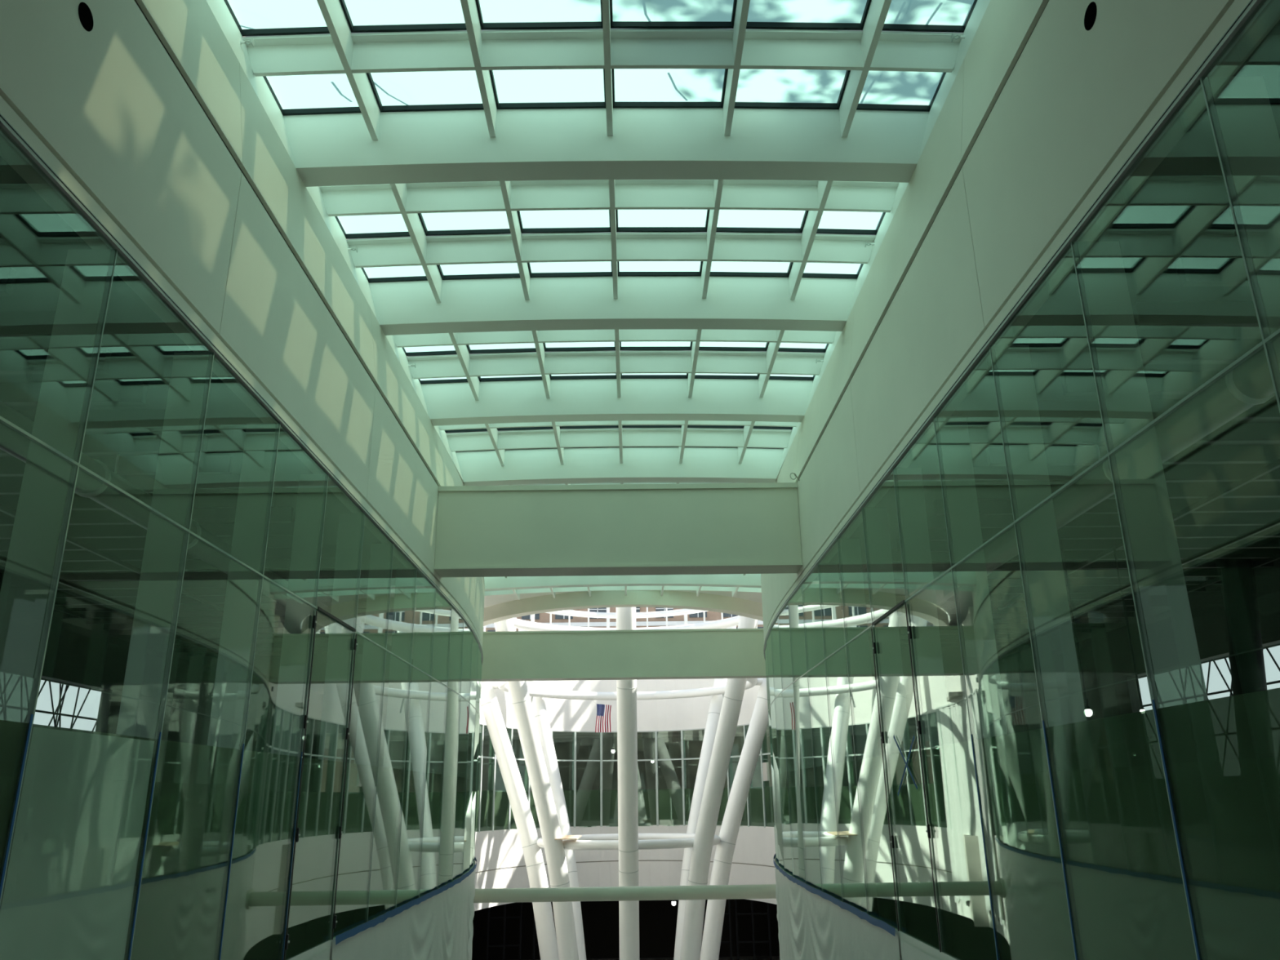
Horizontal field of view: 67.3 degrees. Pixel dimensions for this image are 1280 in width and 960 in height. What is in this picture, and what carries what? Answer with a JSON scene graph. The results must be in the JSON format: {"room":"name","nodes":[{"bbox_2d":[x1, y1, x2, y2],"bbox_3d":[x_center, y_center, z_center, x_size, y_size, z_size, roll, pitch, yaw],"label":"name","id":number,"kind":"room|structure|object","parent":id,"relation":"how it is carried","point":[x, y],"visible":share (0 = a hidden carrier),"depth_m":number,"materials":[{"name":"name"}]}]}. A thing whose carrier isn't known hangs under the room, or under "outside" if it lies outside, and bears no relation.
{"room":"building atrium","nodes":[
{"label":"building atrium","id":0,"kind":"room"},
{"bbox_2d":[35,678,102,731],"bbox_3d":[-15.244,4.126,16.783,0.142,3.518,24.504,-1,-18,-1],"label":"lattice screen","id":1,"kind":"object","parent":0,"point":[60,706],"visible":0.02,"depth_m":25.51,"materials":[{"name":"grey metal"}]},
{"bbox_2d":[41,612,426,769],"bbox_3d":[-14.644,8.888,30.659,0.300,7.150,80.000,-1,-18,-1],"label":"wall","id":2,"kind":"structure","parent":0,"point":[78,653],"depth_m":30.14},
{"bbox_2d":[0,0,484,653],"bbox_3d":[-5.370,-0.671,19.224,2.872,4.680,52.151,1,-18,-5],"label":"wall","id":3,"kind":"structure","parent":0,"point":[145,110],"depth_m":10.20,"materials":[{"name":"paint"}]},
{"bbox_2d":[0,113,483,665],"bbox_3d":[-5.160,1.530,18.514,2.543,0.050,52.155,1,-18,-5],"label":"trim","id":4,"kind":"structure","parent":3,"relation":"attached to","point":[7,131],"depth_m":8.95,"materials":[{"name":"metal"}]},
{"bbox_2d":[283,107,928,186],"bbox_3d":[-0.446,-4.641,13.359,8.970,0.972,0.420,-1,-18,-1],"label":"girder","id":5,"kind":"object","parent":3,"relation":"attached to","point":[335,149],"visible":0.92,"depth_m":13.16,"materials":[{"name":"paint"}]},
{"bbox_2d":[368,275,857,335],"bbox_3d":[-0.477,-3.223,17.651,8.970,0.972,0.420,-1,-18,-1],"label":"girder","id":6,"kind":"object","parent":3,"relation":"attached to","point":[655,302],"visible":0.92,"depth_m":17.45,"materials":[{"name":"paint"}]},
{"bbox_2d":[421,378,813,426],"bbox_3d":[-0.509,-1.804,21.942,8.970,0.972,0.420,-1,-18,-1],"label":"girder","id":7,"kind":"object","parent":3,"relation":"attached to","point":[588,399],"visible":0.93,"depth_m":21.74,"materials":[{"name":"paint"}]},
{"bbox_2d":[433,482,802,577],"bbox_3d":[-0.476,1.120,21.502,7.985,1.880,0.820,-1,-18,-1],"label":"crossbeam","id":8,"kind":"object","parent":3,"relation":"attached to","point":[692,528],"visible":1,"depth_m":21.16,"materials":[{"name":"paint"}]},
{"bbox_2d":[455,447,783,485],"bbox_3d":[-0.540,-0.385,26.233,9.130,0.972,0.420,-1,-18,-1],"label":"girder","id":9,"kind":"object","parent":3,"relation":"attached to","point":[640,464],"visible":0.8,"depth_m":26.04,"materials":[{"name":"paint"}]},
{"bbox_2d":[501,482,740,485],"bbox_3d":[-0.557,0.295,28.389,9.894,1.010,4.100,-1,-18,-1],"label":"beam","id":10,"kind":"structure","parent":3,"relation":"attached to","point":[586,483],"depth_m":27.69,"materials":[{"name":"paint"}]},
{"bbox_2d":[484,573,761,591],"bbox_3d":[-0.634,3.921,39.092,12.674,1.077,0.420,-1,-18,-1],"label":"girder","id":11,"kind":"object","parent":3,"relation":"attached to","point":[748,580],"visible":0.45,"depth_m":38.84,"materials":[{"name":"paint"}]},
{"bbox_2d":[481,628,766,681],"bbox_3d":[-0.610,7.295,40.135,13.120,1.950,0.800,-1,-18,-1],"label":"crossbeam","id":12,"kind":"object","parent":3,"relation":"attached to","point":[708,653],"visible":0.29,"depth_m":39.80,"materials":[{"name":"paint"}]},
{"bbox_2d":[0,155,488,731],"bbox_3d":[-9.688,5.712,31.745,9.700,0.570,80.000,-1,-18,-1],"label":"ceiling","id":13,"kind":"structure","parent":0,"point":[99,580],"depth_m":13.61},
{"bbox_2d":[0,400,331,626],"bbox_3d":[-6.965,-1.512,8.612,0.500,1.060,27.500,-1,-18,-1],"label":"air duct","id":14,"kind":"object","parent":13,"relation":"hanging from","point":[11,442],"visible":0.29,"depth_m":12.76,"materials":[{"name":"metal"}]},
{"bbox_2d":[286,863,474,959],"bbox_3d":[-5.324,14.024,20.171,2.389,10.170,41.183,1,-18,-6],"label":"wall","id":15,"kind":"structure","parent":0,"point":[315,951],"depth_m":12.87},
{"bbox_2d":[0,726,154,959],"bbox_3d":[-4.326,3.162,7.377,0.004,2.340,1.832,-1,-18,-1],"label":"glass panel","id":16,"kind":"object","parent":15,"relation":"on","point":[68,895],"visible":1,"depth_m":7.37,"materials":[{"name":"green glass"}]},
{"bbox_2d":[0,248,482,959],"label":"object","id":17,"kind":"structure","parent":15,"relation":"in","point":[407,834],"depth_m":11.01,"materials":[{"name":"green glass"}]},
{"bbox_2d":[0,714,33,898],"bbox_3d":[-4.290,2.823,6.434,0.004,2.450,0.024,-1,-18,-1],"label":"tape strip","id":18,"kind":"object","parent":17,"relation":"attached to","point":[32,715],"visible":1,"depth_m":6.62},
{"bbox_2d":[128,732,161,959],"bbox_3d":[-4.304,3.436,8.287,0.004,2.450,0.024,-1,-18,-1],"label":"tape strip","id":19,"kind":"object","parent":17,"relation":"attached to","point":[160,734],"visible":1,"depth_m":8.36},
{"bbox_2d":[218,743,244,959],"bbox_3d":[-4.317,4.048,10.140,0.004,2.450,0.024,-1,-18,-1],"label":"tape strip","id":20,"kind":"object","parent":17,"relation":"attached to","point":[243,744],"visible":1,"depth_m":10.16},
{"bbox_2d":[284,933,289,949],"bbox_3d":[-4.289,5.619,11.706,0.045,0.170,0.052,-1,-18,-1],"label":"glass clamp","id":21,"kind":"object","parent":17,"relation":"attached to","point":[286,940],"visible":1,"depth_m":11.69,"materials":[{"name":"black metal"}]},
{"bbox_2d":[282,751,302,959],"bbox_3d":[-4.331,4.661,11.993,0.004,2.450,0.024,-1,-18,-1],"label":"tape strip","id":22,"kind":"object","parent":17,"relation":"attached to","point":[301,752],"visible":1,"depth_m":11.99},
{"bbox_2d":[296,827,300,842],"bbox_3d":[-4.305,4.469,12.114,0.045,0.170,0.052,-1,-18,-1],"label":"glass clamp","id":23,"kind":"object","parent":17,"relation":"attached to","point":[298,833],"visible":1,"depth_m":12.10,"materials":[{"name":"black metal"}]},
{"bbox_2d":[283,610,317,959],"bbox_3d":[-4.330,3.799,12.300,0.010,4.280,0.028,-1,-18,-1],"label":"seal","id":24,"kind":"object","parent":17,"relation":"attached to","point":[316,611],"visible":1,"depth_m":12.23,"materials":[{"name":"black rubber"}]},
{"bbox_2d":[303,715,308,728],"bbox_3d":[-4.323,3.131,12.457,0.045,0.170,0.052,-1,-18,-1],"label":"glass clamp","id":25,"kind":"object","parent":17,"relation":"attached to","point":[305,722],"visible":1,"depth_m":12.44,"materials":[{"name":"black metal"}]},
{"bbox_2d":[311,615,316,628],"bbox_3d":[-4.340,1.893,12.841,0.045,0.170,0.052,-1,-18,-1],"label":"glass clamp","id":26,"kind":"object","parent":17,"relation":"attached to","point":[314,621],"visible":1,"depth_m":12.82,"materials":[{"name":"black metal"}]},
{"bbox_2d":[333,915,337,928],"bbox_3d":[-4.303,6.241,13.589,0.045,0.170,0.052,-1,-18,-1],"label":"glass clamp","id":27,"kind":"object","parent":17,"relation":"attached to","point":[335,919],"visible":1,"depth_m":13.57,"materials":[{"name":"black metal"}]},
{"bbox_2d":[317,606,355,631],"bbox_3d":[-4.366,2.025,13.912,0.011,0.040,1.850,-1,-18,-1],"label":"seal","id":28,"kind":"object","parent":17,"relation":"attached to","point":[320,609],"visible":1,"depth_m":13.79,"materials":[{"name":"black rubber"}]},
{"bbox_2d":[338,826,342,839],"bbox_3d":[-4.318,5.089,13.892,0.045,0.170,0.052,-1,-18,-1],"label":"glass clamp","id":29,"kind":"object","parent":17,"relation":"attached to","point":[340,832],"visible":1,"depth_m":13.88,"materials":[{"name":"black metal"}]},
{"bbox_2d":[331,634,356,939],"bbox_3d":[-4.343,4.414,14.161,0.010,4.280,0.028,-1,-18,-1],"label":"seal","id":30,"kind":"object","parent":17,"relation":"attached to","point":[356,634],"visible":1,"depth_m":14.10,"materials":[{"name":"black rubber"}]},
{"bbox_2d":[345,727,349,739],"bbox_3d":[-4.336,3.765,14.275,0.045,0.170,0.052,-1,-18,-1],"label":"glass clamp","id":31,"kind":"object","parent":17,"relation":"attached to","point":[347,728],"visible":1,"depth_m":14.26,"materials":[{"name":"black metal"}]},
{"bbox_2d":[353,638,357,649],"bbox_3d":[-4.354,2.518,14.742,0.045,0.170,0.052,-1,-18,-1],"label":"glass clamp","id":32,"kind":"object","parent":17,"relation":"attached to","point":[355,639],"visible":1,"depth_m":14.73,"materials":[{"name":"black metal"}]},
{"bbox_2d":[331,857,476,959],"bbox_3d":[-5.436,14.111,26.138,1.615,6.701,28.914,2,-18,-8],"label":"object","id":33,"kind":"structure","parent":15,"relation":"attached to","point":[420,928],"depth_m":19.25,"materials":[{"name":"white"}]},
{"bbox_2d":[473,884,776,902],"bbox_3d":[-0.489,15.975,37.161,13.100,0.720,0.720,-1,-18,-1],"label":"beam","id":34,"kind":"structure","parent":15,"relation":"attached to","point":[760,891],"depth_m":36.96,"materials":[{"name":"paint"}]},
{"bbox_2d":[391,432,447,590],"bbox_3d":[-13.754,-3.185,18.595,17.560,0.100,51.500,-1,-18,-1],"label":"ceiling","id":35,"kind":"structure","parent":0,"point":[393,588],"depth_m":42.63,"materials":[{"name":"paint"}]},
{"bbox_2d":[205,0,990,166],"bbox_3d":[-0.431,-5.380,11.223,9.090,1.010,4.100,-1,-18,-1],"label":"skylight","id":36,"kind":"object","parent":35,"relation":"attached to","point":[848,56],"visible":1,"depth_m":11.95,"materials":[{"name":"glass"}]},
{"bbox_2d":[240,37,254,47],"bbox_3d":[-4.759,-5.268,11.586,0.200,0.070,0.080,-1,-18,-1],"label":"sprinkler head","id":37,"kind":"object","parent":36,"relation":"attached to","point":[252,42],"visible":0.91,"depth_m":11.57},
{"bbox_2d":[951,32,965,42],"bbox_3d":[3.889,-5.377,11.685,0.200,0.070,0.080,-1,-18,-1],"label":"sprinkler head","id":38,"kind":"object","parent":36,"relation":"attached to","point":[953,36],"visible":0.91,"depth_m":11.68},
{"bbox_2d":[306,179,908,324],"bbox_3d":[-0.462,-3.961,15.515,9.090,1.010,4.100,-1,-18,-1],"label":"skylight","id":39,"kind":"object","parent":35,"relation":"attached to","point":[554,228],"visible":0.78,"depth_m":16.08,"materials":[{"name":"glass"}]},
{"bbox_2d":[347,246,357,252],"bbox_3d":[-4.791,-3.825,15.954,0.200,0.070,0.080,-1,-18,-1],"label":"sprinkler head","id":40,"kind":"object","parent":39,"relation":"attached to","point":[356,248],"visible":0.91,"depth_m":15.94},
{"bbox_2d":[864,240,875,247],"bbox_3d":[3.858,-3.933,16.053,0.200,0.070,0.080,-1,-18,-1],"label":"sprinkler head","id":41,"kind":"object","parent":39,"relation":"attached to","point":[865,243],"visible":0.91,"depth_m":16.04},
{"bbox_2d":[385,328,841,417],"bbox_3d":[-0.494,-2.543,19.806,9.090,1.010,4.100,-1,-18,-1],"label":"skylight","id":42,"kind":"object","parent":35,"relation":"attached to","point":[763,356],"visible":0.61,"depth_m":20.49,"materials":[{"name":"glass"}]},
{"bbox_2d":[434,420,800,481],"bbox_3d":[-0.525,-1.124,24.098,9.090,1.010,4.100,-1,-18,-1],"label":"skylight","id":43,"kind":"object","parent":35,"relation":"attached to","point":[741,435],"visible":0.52,"depth_m":24.80,"materials":[{"name":"glass"}]},
{"bbox_2d":[409,685,829,959],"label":"window","id":44,"kind":"structure","parent":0,"point":[657,918],"depth_m":77.09,"materials":[{"name":"black glass"}]},
{"bbox_2d":[480,678,768,732],"bbox_3d":[-0.734,11.945,56.191,19.600,3.800,26.391,-1,-18,-1],"label":"wall","id":45,"kind":"structure","parent":0,"point":[690,713],"depth_m":67.28,"materials":[{"name":"paint"}]},
{"bbox_2d":[480,721,769,740],"bbox_3d":[-0.734,22.534,66.400,44.000,11.100,49.759,-1,-18,-1],"label":"floor","id":46,"kind":"structure","parent":0,"point":[740,730],"depth_m":76.56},
{"bbox_2d":[473,825,777,911],"bbox_3d":[-0.599,21.662,52.980,19.600,4.330,26.391,-1,-18,-1],"label":"wall","id":47,"kind":"structure","parent":0,"point":[499,855],"depth_m":61.19,"materials":[{"name":"white paint"}]},
{"bbox_2d":[475,724,773,832],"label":"window","id":48,"kind":"structure","parent":47,"relation":"in","point":[670,806],"depth_m":65.10,"materials":[{"name":"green glass"}]},
{"bbox_2d":[760,762,769,781],"bbox_3d":[7.785,18.152,59.876,0.010,1.100,1.100,6,-19,-18],"label":"paper sheet","id":49,"kind":"object","parent":48,"relation":"attached to","point":[765,765],"visible":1,"depth_m":59.77,"materials":[{"name":"white paper"}]},
{"bbox_2d":[356,584,898,665],"bbox_3d":[-0.852,12.961,68.120,44.000,0.440,52.500,-1,-18,-1],"label":"ceiling","id":50,"kind":"structure","parent":0,"point":[489,601],"depth_m":45.02,"materials":[{"name":"paint"}]},
{"bbox_2d":[483,607,757,631],"bbox_3d":[-0.812,6.273,57.956,21.773,5.880,30.348,-1,-18,-1],"label":"drum","id":51,"kind":"object","parent":50,"relation":"on","point":[607,615],"visible":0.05,"depth_m":71.28,"materials":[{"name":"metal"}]},
{"bbox_2d":[483,590,763,626],"bbox_3d":[-0.763,9.785,56.795,20.200,0.680,29.000,-1,-18,-1],"label":"beam","id":52,"kind":"structure","parent":50,"relation":"attached to","point":[615,598],"depth_m":43.75,"materials":[{"name":"paint"}]},
{"bbox_2d":[435,581,818,605],"bbox_3d":[-0.651,4.551,41.263,16.240,1.010,4.100,-1,-18,-1],"label":"skylight","id":53,"kind":"object","parent":50,"relation":"attached to","point":[698,588],"visible":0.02,"depth_m":41.96,"materials":[{"name":"paint"}]},
{"bbox_2d":[537,955,779,959],"bbox_3d":[-0.154,25.864,39.372,60.000,0.400,109.000,-1,-18,-1],"label":"floor","id":54,"kind":"structure","parent":0,"point":[747,957],"depth_m":75.45,"materials":[{"name":"concrete"}]},
{"bbox_2d":[486,902,522,959],"bbox_3d":[-10.019,33.245,71.169,2.540,5.800,0.150,-1,-18,-1],"label":"door","id":55,"kind":"structure","parent":54,"relation":"on","point":[504,917],"depth_m":71.02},
{"bbox_2d":[480,681,559,959],"bbox_3d":[-7.298,18.435,53.888,6.802,23.127,1.016,-1,-18,-1],"label":"column","id":56,"kind":"structure","parent":54,"relation":"on","point":[526,827],"depth_m":53.41,"materials":[{"name":"white metal"}]},
{"bbox_2d":[493,617,578,959],"bbox_3d":[-5.316,16.938,49.441,1.016,23.127,6.802,-18,-25,42],"label":"column","id":57,"kind":"structure","parent":54,"relation":"on","point":[564,921],"depth_m":49.49,"materials":[{"name":"white metal"}]},
{"bbox_2d":[533,915,554,959],"bbox_3d":[-6.819,33.212,71.204,2.140,5.800,0.150,-1,-18,-1],"label":"door","id":58,"kind":"structure","parent":54,"relation":"on","point":[534,922],"depth_m":70.98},
{"bbox_2d":[518,628,586,959],"bbox_3d":[-5.381,19.892,58.377,6.802,23.127,1.016,-18,-25,42],"label":"column","id":59,"kind":"structure","parent":54,"relation":"on","point":[539,707],"depth_m":58.12,"materials":[{"name":"white metal"}]},
{"bbox_2d":[616,607,639,959],"bbox_3d":[-0.598,16.277,47.641,1.016,23.127,6.802,-1,-18,-1],"label":"column","id":60,"kind":"structure","parent":54,"relation":"on","point":[627,731],"depth_m":47.75,"materials":[{"name":"white metal"}]},
{"bbox_2d":[673,626,736,959],"bbox_3d":[4.029,19.794,58.477,1.016,23.127,6.802,-18,-25,42],"label":"column","id":61,"kind":"structure","parent":54,"relation":"on","point":[716,702],"depth_m":58.22,"materials":[{"name":"white metal"}]},
{"bbox_2d":[491,678,763,702],"bbox_3d":[-0.728,12.294,55.966,15.622,1.424,15.622,7,-20,-22],"label":"pipe","id":62,"kind":"object","parent":61,"relation":"attached to","point":[750,682],"visible":0.42,"depth_m":61.62,"materials":[{"name":"white metal"}]},
{"bbox_2d":[591,699,611,732],"bbox_3d":[-2.573,15.216,62.361,1.456,2.210,0.127,-1,-18,-1],"label":"flag","id":63,"kind":"object","parent":62,"relation":"hanging from","point":[602,721],"visible":1,"depth_m":62.29,"materials":[{"name":"multicoloured fabric"}]},
{"bbox_2d":[700,899,732,959],"bbox_3d":[5.579,33.083,71.337,2.340,5.800,0.150,-1,-18,-1],"label":"door","id":64,"kind":"structure","parent":54,"relation":"on","point":[729,903],"depth_m":71.19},
{"bbox_2d":[680,615,758,959],"bbox_3d":[4.094,16.840,49.542,6.802,23.127,1.016,-18,-25,42],"label":"column","id":65,"kind":"structure","parent":54,"relation":"on","point":[691,948],"depth_m":49.58,"materials":[{"name":"white metal"}]},
{"bbox_2d":[537,833,720,849],"bbox_3d":[-0.621,20.029,53.409,10.250,0.460,10.250,7,-20,-22],"label":"pipe","id":66,"kind":"object","parent":65,"relation":"attached to","point":[605,841],"visible":0.58,"depth_m":49.46,"materials":[{"name":"white metal"}]},
{"bbox_2d":[554,835,581,839],"bbox_3d":[-3.797,18.456,49.693,1.500,0.200,1.000,-1,-18,-1],"label":"plywood sheet","id":67,"kind":"object","parent":66,"relation":"on","point":[563,837],"visible":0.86,"depth_m":49.50,"materials":[{"name":"beige wood"}]},
{"bbox_2d":[699,677,768,959],"bbox_3d":[6.010,18.297,54.031,6.802,23.127,1.016,-1,-18,-1],"label":"column","id":68,"kind":"structure","parent":54,"relation":"on","point":[722,860],"depth_m":53.41,"materials":[{"name":"white metal"}]},
{"bbox_2d":[512,615,739,631],"bbox_3d":[-0.792,7.735,57.473,17.824,0.600,17.824,7,-20,-22],"label":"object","id":69,"kind":"object","parent":68,"relation":"attached to","point":[732,621],"visible":0.16,"depth_m":63.18,"materials":[{"name":"white metal"}]},
{"bbox_2d":[734,898,772,959],"bbox_3d":[8.379,33.054,71.367,2.540,5.800,0.150,-1,-18,-1],"label":"door","id":70,"kind":"structure","parent":54,"relation":"on","point":[752,913],"depth_m":71.22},
{"bbox_2d":[775,857,959,959],"bbox_3d":[4.668,13.920,20.278,2.389,10.170,41.183,-2,-18,5],"label":"wall","id":71,"kind":"structure","parent":0,"point":[911,940],"depth_m":12.60,"materials":[{"name":"white paint"}]},
{"bbox_2d":[773,853,900,959],"bbox_3d":[4.651,14.006,26.247,1.608,6.702,28.914,-3,-18,6],"label":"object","id":72,"kind":"structure","parent":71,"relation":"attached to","point":[830,928],"depth_m":18.86,"materials":[{"name":"white"}]},
{"bbox_2d":[900,940,937,959],"bbox_3d":[3.713,7.513,7.418,0.093,5.848,10.750,-1,-18,-1],"label":"plastic sheet","id":73,"kind":"object","parent":71,"relation":"attached to","point":[908,952],"visible":1,"depth_m":12.88,"materials":[{"name":"white"}]},
{"bbox_2d":[764,75,1279,959],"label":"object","id":74,"kind":"structure","parent":71,"relation":"in","point":[1127,897],"depth_m":8.97,"materials":[{"name":"green glass"}]},
{"bbox_2d":[872,642,876,653],"bbox_3d":[3.579,2.570,14.706,0.045,0.170,0.052,-1,-18,-1],"label":"glass clamp","id":75,"kind":"object","parent":74,"relation":"attached to","point":[873,643],"visible":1,"depth_m":14.69,"materials":[{"name":"black metal"}]},
{"bbox_2d":[880,731,884,743],"bbox_3d":[3.596,3.823,14.285,0.045,0.170,0.052,-1,-18,-1],"label":"glass clamp","id":76,"kind":"object","parent":74,"relation":"attached to","point":[882,732],"visible":1,"depth_m":14.27,"materials":[{"name":"black metal"}]},
{"bbox_2d":[871,627,898,931],"bbox_3d":[3.617,4.331,14.246,0.010,4.280,0.028,-1,-18,-1],"label":"seal","id":77,"kind":"object","parent":74,"relation":"attached to","point":[871,628],"visible":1,"depth_m":14.18,"materials":[{"name":"black rubber"}]},
{"bbox_2d":[871,600,904,626],"bbox_3d":[3.596,1.943,13.998,0.011,0.040,1.850,-1,-18,-1],"label":"seal","id":78,"kind":"object","parent":74,"relation":"attached to","point":[901,602],"visible":1,"depth_m":13.90,"materials":[{"name":"black rubber"}]},
{"bbox_2d":[890,835,894,848],"bbox_3d":[3.616,5.189,13.795,0.045,0.170,0.052,-1,-18,-1],"label":"glass clamp","id":79,"kind":"object","parent":74,"relation":"attached to","point":[891,837],"visible":1,"depth_m":13.78,"materials":[{"name":"black metal"}]},
{"bbox_2d":[893,734,917,796],"bbox_3d":[3.626,3.880,13.133,0.003,0.832,1.119,-1,-18,-1],"label":"cross","id":80,"kind":"object","parent":74,"relation":"attached to","point":[913,737],"visible":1,"depth_m":13.12,"materials":[{"name":"black metal"}]},
{"bbox_2d":[907,626,911,639],"bbox_3d":[3.594,2.033,12.826,0.045,0.170,0.052,-1,-18,-1],"label":"glass clamp","id":81,"kind":"object","parent":74,"relation":"attached to","point":[909,632],"visible":1,"depth_m":12.81,"materials":[{"name":"black metal"}]},
{"bbox_2d":[916,720,921,734],"bbox_3d":[3.610,3.204,12.453,0.045,0.170,0.052,-1,-18,-1],"label":"glass clamp","id":82,"kind":"object","parent":74,"relation":"attached to","point":[918,726],"visible":1,"depth_m":12.43,"materials":[{"name":"black metal"}]},
{"bbox_2d":[904,604,941,952],"bbox_3d":[3.631,3.716,12.385,0.010,4.280,0.028,-1,-18,-1],"label":"seal","id":83,"kind":"object","parent":74,"relation":"attached to","point":[904,604],"visible":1,"depth_m":12.34,"materials":[{"name":"black rubber"}]},
{"bbox_2d":[925,823,930,838],"bbox_3d":[3.626,4.419,12.104,0.045,0.170,0.052,-1,-18,-1],"label":"glass clamp","id":84,"kind":"object","parent":74,"relation":"attached to","point":[928,831],"visible":1,"depth_m":12.09,"materials":[{"name":"black metal"}]},
{"bbox_2d":[970,733,998,959],"bbox_3d":[3.670,3.966,10.226,0.004,2.450,0.024,-1,-18,-1],"label":"tape strip","id":85,"kind":"object","parent":74,"relation":"attached to","point":[971,734],"visible":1,"depth_m":10.23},
{"bbox_2d":[1042,720,1077,959],"bbox_3d":[3.684,3.353,8.372,0.004,2.450,0.024,-1,-18,-1],"label":"tape strip","id":86,"kind":"object","parent":74,"relation":"attached to","point":[1062,859],"visible":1,"depth_m":8.43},
{"bbox_2d":[1151,699,1199,959],"bbox_3d":[3.697,2.740,6.519,0.004,2.450,0.024,-1,-18,-1],"label":"seal","id":87,"kind":"object","parent":74,"relation":"attached to","point":[1153,700],"visible":1,"depth_m":6.62,"materials":[{"name":"black rubber"}]},
{"bbox_2d":[760,0,1279,642],"bbox_3d":[4.430,-0.773,19.329,2.872,4.680,52.151,-2,-18,3],"label":"wall","id":88,"kind":"structure","parent":0,"point":[1047,100],"depth_m":9.96,"materials":[{"name":"paint"}]},
{"bbox_2d":[790,472,799,481],"bbox_3d":[3.419,-0.066,21.217,0.222,0.211,0.055,-1,-18,-1],"label":"wire loop","id":89,"kind":"object","parent":88,"relation":"attached to","point":[791,473],"visible":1,"depth_m":21.21,"materials":[{"name":"silver metal"}]},
{"bbox_2d":[763,0,1270,660],"bbox_3d":[4.281,1.432,18.615,2.543,0.050,52.155,-2,-18,3],"label":"trim","id":90,"kind":"structure","parent":88,"relation":"attached to","point":[1253,8],"depth_m":7.83,"materials":[{"name":"metal"}]},
{"bbox_2d":[813,19,1279,719],"bbox_3d":[8.610,5.523,31.941,9.700,0.570,80.000,-1,-18,-1],"label":"ceiling","id":91,"kind":"structure","parent":0,"point":[1194,313],"depth_m":12.93,"materials":[{"name":"white paint"}]},
{"bbox_2d":[1060,539,1092,716],"bbox_3d":[7.840,2.437,17.423,0.130,3.600,0.136,-1,-18,-1],"label":"lamp","id":92,"kind":"object","parent":91,"relation":"hanging from","point":[1088,711],"visible":0.86,"depth_m":17.29,"materials":[{"name":"metal"}]},
{"bbox_2d":[902,346,1276,616],"bbox_3d":[6.234,-1.649,8.753,0.500,1.060,27.500,-1,-18,-1],"label":"air duct","id":93,"kind":"object","parent":91,"relation":"hanging from","point":[1250,384],"visible":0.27,"depth_m":10.85,"materials":[{"name":"metal"}]},
{"bbox_2d":[1111,538,1144,711],"bbox_3d":[8.838,2.428,17.512,0.074,3.555,0.078,-1,-18,-1],"label":"lamp","id":94,"kind":"object","parent":91,"relation":"hanging from","point":[1113,540],"visible":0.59,"depth_m":17.42,"materials":[{"name":"black metal"}]},
{"bbox_2d":[831,559,1279,759],"bbox_3d":[13.653,8.595,30.962,0.300,7.150,80.000,-1,-18,-1],"label":"wall","id":95,"kind":"structure","parent":0,"point":[1107,663],"depth_m":27.84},
{"bbox_2d":[1137,643,1279,711],"bbox_3d":[14.451,3.818,17.101,0.142,3.518,24.504,-1,-18,-1],"label":"lattice screen","id":96,"kind":"object","parent":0,"point":[1230,690],"visible":0.02,"depth_m":23.65,"materials":[{"name":"white metal"}]},
{"bbox_3d":[-9.724,12.089,29.637,9.450,0.300,80.000,-1,-18,-1],"label":"floor","id":97,"kind":"structure","parent":0,"visible":0},
{"bbox_2d":[0,572,2,591],"bbox_3d":[-13.059,4.982,18.954,1.540,6.665,0.595,-7,-19,17],"label":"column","id":98,"kind":"structure","parent":97,"relation":"on","point":[1,573],"depth_m":19.95,"materials":[{"name":"black"}]},
{"bbox_3d":[8.824,11.897,29.835,9.450,0.300,80.000,-1,-18,-1],"label":"floor","id":99,"kind":"structure","parent":0,"visible":0},
{"bbox_2d":[1221,558,1266,695],"bbox_3d":[12.238,4.720,19.225,1.540,6.665,0.595,5,-19,-18],"label":"column","id":100,"kind":"structure","parent":99,"relation":"on","point":[1247,668],"depth_m":19.67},
{"label":"outside","id":101,"kind":"structure","parent":0,"visible":0},
{"bbox_2d":[485,607,763,631],"bbox_3d":[-1.062,26.507,124.782,68.000,52.000,14.400,-1,-18,-1],"label":"building","id":102,"kind":"structure","parent":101,"point":[544,618],"depth_m":120.54,"materials":[{"name":"white"}]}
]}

